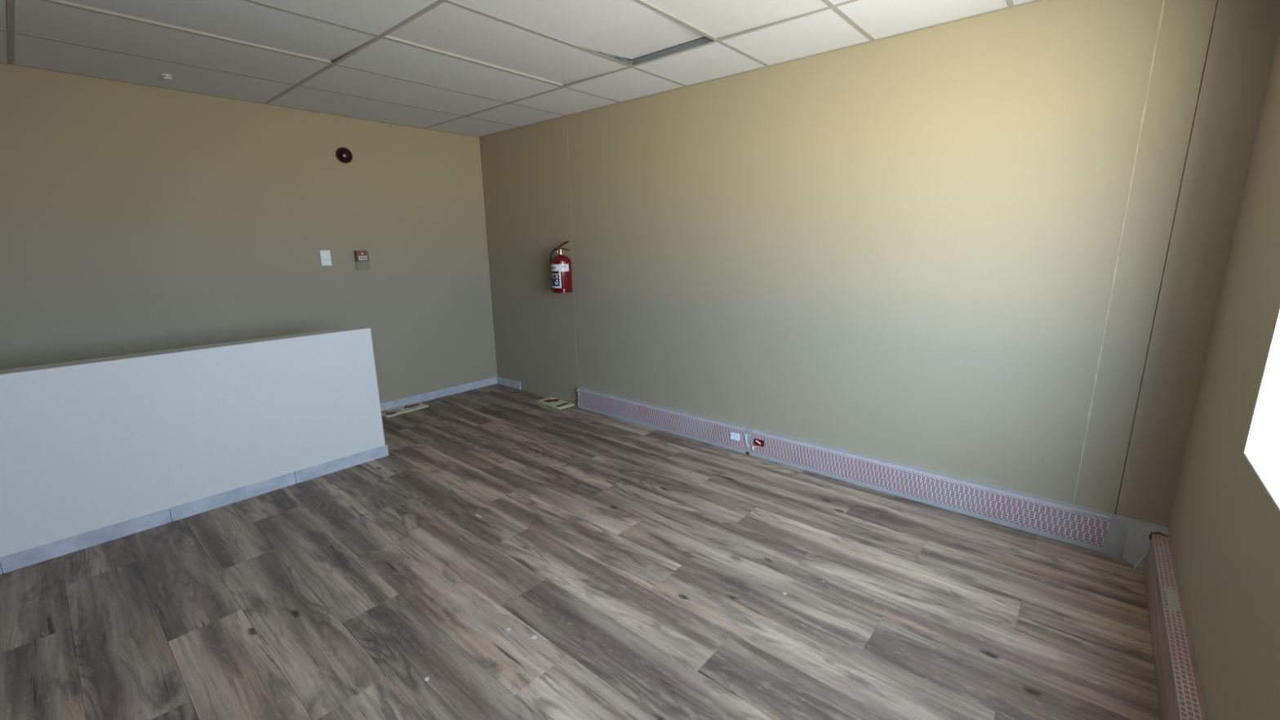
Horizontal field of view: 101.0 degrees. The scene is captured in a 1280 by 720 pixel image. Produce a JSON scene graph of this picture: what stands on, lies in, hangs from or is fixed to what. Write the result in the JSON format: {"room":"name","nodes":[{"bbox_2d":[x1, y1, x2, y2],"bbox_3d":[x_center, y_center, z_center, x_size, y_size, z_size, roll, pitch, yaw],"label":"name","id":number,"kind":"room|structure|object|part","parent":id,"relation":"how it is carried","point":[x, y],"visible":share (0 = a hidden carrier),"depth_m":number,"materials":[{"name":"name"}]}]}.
{"room":"empty office room","nodes":[
{"label":"empty office room","id":0,"kind":"room"},
{"bbox_2d":[0,325,385,573],"bbox_3d":[-3.997,0.795,1.294,0.150,0.924,6.538,10,16,40],"label":"wall","id":1,"kind":"structure","parent":0,"point":[87,445],"depth_m":2.83,"materials":[{"name":"paint"}]},
{"bbox_2d":[0,444,388,574],"bbox_3d":[-3.987,1.201,1.389,0.170,0.078,6.548,10,16,40],"label":"baseboard","id":2,"kind":"structure","parent":1,"relation":"attached to","point":[11,562],"depth_m":2.89,"materials":[{"name":"plastic"}]},
{"bbox_2d":[0,62,497,403],"bbox_3d":[-4.278,-0.450,2.408,0.200,2.876,8.450,10,16,40],"label":"wall","id":3,"kind":"structure","parent":0,"point":[135,218],"depth_m":3.73,"materials":[{"name":"paint"}]},
{"bbox_2d":[319,249,332,266],"bbox_3d":[-2.526,-0.820,4.246,0.012,0.122,0.075,10,16,40],"label":"light switch","id":4,"kind":"object","parent":3,"relation":"attached to","point":[325,255],"visible":1,"depth_m":4.24,"materials":[{"name":"white plastic"}]},
{"bbox_2d":[335,146,352,163],"bbox_3d":[-2.362,-1.642,4.231,0.062,0.120,0.120,10,16,40],"label":"fire alarm","id":5,"kind":"object","parent":3,"relation":"attached to","point":[344,155],"visible":1,"depth_m":4.21,"materials":[{"name":"plastic"}]},
{"bbox_2d":[354,250,368,261],"bbox_3d":[-2.331,-0.839,4.431,0.066,0.162,0.100,10,16,40],"label":"fire alarm","id":6,"kind":"object","parent":3,"relation":"attached to","point":[360,255],"visible":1,"depth_m":4.41,"materials":[{"name":"red plastic"}]},
{"bbox_2d":[379,376,497,411],"bbox_3d":[-4.195,0.928,2.626,0.010,0.078,8.199,10,16,40],"label":"baseboard","id":7,"kind":"structure","parent":3,"relation":"attached to","point":[428,396],"depth_m":5.14,"materials":[{"name":"plastic"}]},
{"bbox_2d":[0,0,1041,137],"bbox_3d":[-2.340,-1.351,0.414,5.448,0.501,8.550,10,16,40],"label":"ceiling","id":8,"kind":"structure","parent":0,"point":[470,68],"depth_m":2.74,"materials":[{"name":"tile"}]},
{"bbox_2d":[160,74,172,79],"bbox_3d":[-2.829,-1.692,3.158,0.052,0.022,0.052,10,16,40],"label":"cap","id":9,"kind":"object","parent":8,"relation":"attached to","point":[166,77],"visible":1,"depth_m":3.15,"materials":[{"name":"white plastic"}]},
{"bbox_2d":[0,383,1160,719],"bbox_3d":[-2.229,1.397,1.034,5.348,0.200,8.450,10,16,40],"label":"floor","id":10,"kind":"structure","parent":0,"point":[651,570],"depth_m":2.20,"materials":[{"name":"laminate"}]},
{"bbox_2d":[381,402,428,417],"bbox_3d":[-2.149,0.448,4.787,0.194,0.013,0.390,9,16,38],"label":"sign","id":11,"kind":"object","parent":10,"relation":"on","point":[413,406],"visible":0.93,"depth_m":4.77,"materials":[{"name":"beige paper"}]},
{"bbox_2d":[536,396,574,409],"bbox_3d":[-0.789,0.399,4.916,0.360,0.013,0.176,11,17,43],"label":"sign","id":12,"kind":"object","parent":10,"relation":"on","point":[552,402],"visible":1,"depth_m":4.89,"materials":[{"name":"beige paper"}]},
{"bbox_2d":[1133,532,1208,719],"bbox_3d":[1.013,1.172,0.924,0.091,0.196,3.794,10,16,40],"label":"baseboard heater","id":13,"kind":"object","parent":10,"relation":"on","point":[1180,692],"depth_m":1.75,"materials":[{"name":"white metal"}]},
{"bbox_2d":[479,0,1279,526],"bbox_3d":[0.492,-0.815,3.729,5.248,2.876,0.153,10,16,40],"label":"wall","id":14,"kind":"structure","parent":0,"point":[993,248],"depth_m":2.78,"materials":[{"name":"paint"}]},
{"bbox_2d":[497,376,520,389],"bbox_3d":[-1.371,0.240,5.518,0.398,0.078,0.010,10,16,40],"label":"baseboard","id":15,"kind":"structure","parent":14,"relation":"attached to","point":[516,384],"depth_m":5.51,"materials":[{"name":"plastic"}]},
{"bbox_3d":[-1.058,-0.880,4.992,1.269,2.496,0.012,10,16,40],"label":"wall panel","id":16,"kind":"part","parent":14,"relation":"part of","materials":[{"name":"paint"}]},
{"bbox_2d":[549,240,572,293],"bbox_3d":[-0.674,-0.798,4.522,0.174,0.430,0.193,-5,13,-18],"label":"fire extinguisher","id":17,"kind":"object","parent":14,"relation":"attached to","point":[560,264],"visible":1,"depth_m":4.47,"materials":[{"name":"red metal"}]},
{"bbox_3d":[-0.648,-0.975,4.458,0.126,0.057,0.024,10,16,40],"label":"squeeze lever","id":18,"kind":"part","parent":17,"relation":"part of","materials":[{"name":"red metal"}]},
{"bbox_2d":[577,386,751,453],"bbox_3d":[0.111,0.446,4.217,1.728,0.201,0.069,10,16,40],"label":"baseboard heater","id":19,"kind":"object","parent":14,"relation":"attached to","point":[700,428],"depth_m":4.11,"materials":[{"name":"white metal"}]},
{"bbox_2d":[729,431,739,440],"bbox_3d":[0.667,0.538,3.712,0.072,0.050,0.010,10,16,40],"label":"power socket","id":20,"kind":"object","parent":19,"relation":"attached to","point":[734,436],"visible":1,"depth_m":3.71,"materials":[{"name":"white plastic"}]},
{"bbox_2d":[746,427,1168,570],"bbox_3d":[1.527,0.697,2.995,2.082,0.204,0.115,10,16,40],"label":"baseboard heater","id":21,"kind":"object","parent":14,"relation":"attached to","point":[1127,539],"depth_m":2.80,"materials":[{"name":"metal"}]},
{"bbox_2d":[754,438,764,446],"bbox_3d":[0.810,0.562,3.591,0.072,0.043,0.012,10,16,40],"label":"power socket","id":22,"kind":"object","parent":21,"relation":"attached to","point":[757,442],"visible":1,"depth_m":3.59,"materials":[{"name":"red plastic"}]},
{"bbox_3d":[2.150,-0.322,2.289,0.151,2.496,0.012,10,16,40],"label":"wall panel","id":23,"kind":"part","parent":14,"relation":"part of","materials":[{"name":"paint"}]},
{"bbox_3d":[2.275,-0.301,2.184,0.174,2.496,0.012,10,16,40],"label":"wall panel","id":24,"kind":"part","parent":14,"relation":"part of","materials":[{"name":"paint"}]},
{"bbox_2d":[1167,27,1279,719],"bbox_3d":[-0.318,0.259,-1.017,0.130,2.876,8.312,10,16,40],"label":"wall","id":25,"kind":"structure","parent":0,"point":[1224,526],"depth_m":1.61,"materials":[{"name":"paint"}]},
{"bbox_2d":[1244,311,1279,510],"bbox_3d":[1.142,-0.148,0.635,0.124,1.205,1.895,10,16,40],"label":"window","id":26,"kind":"structure","parent":25,"relation":"in","point":[1262,449],"depth_m":1.45,"materials":[{"name":"white glass"}]},
{"bbox_3d":[1.135,0.435,0.779,0.084,0.004,1.887,10,16,40],"label":"sill","id":27,"kind":"part","parent":26,"relation":"part of","materials":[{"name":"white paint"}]}
]}

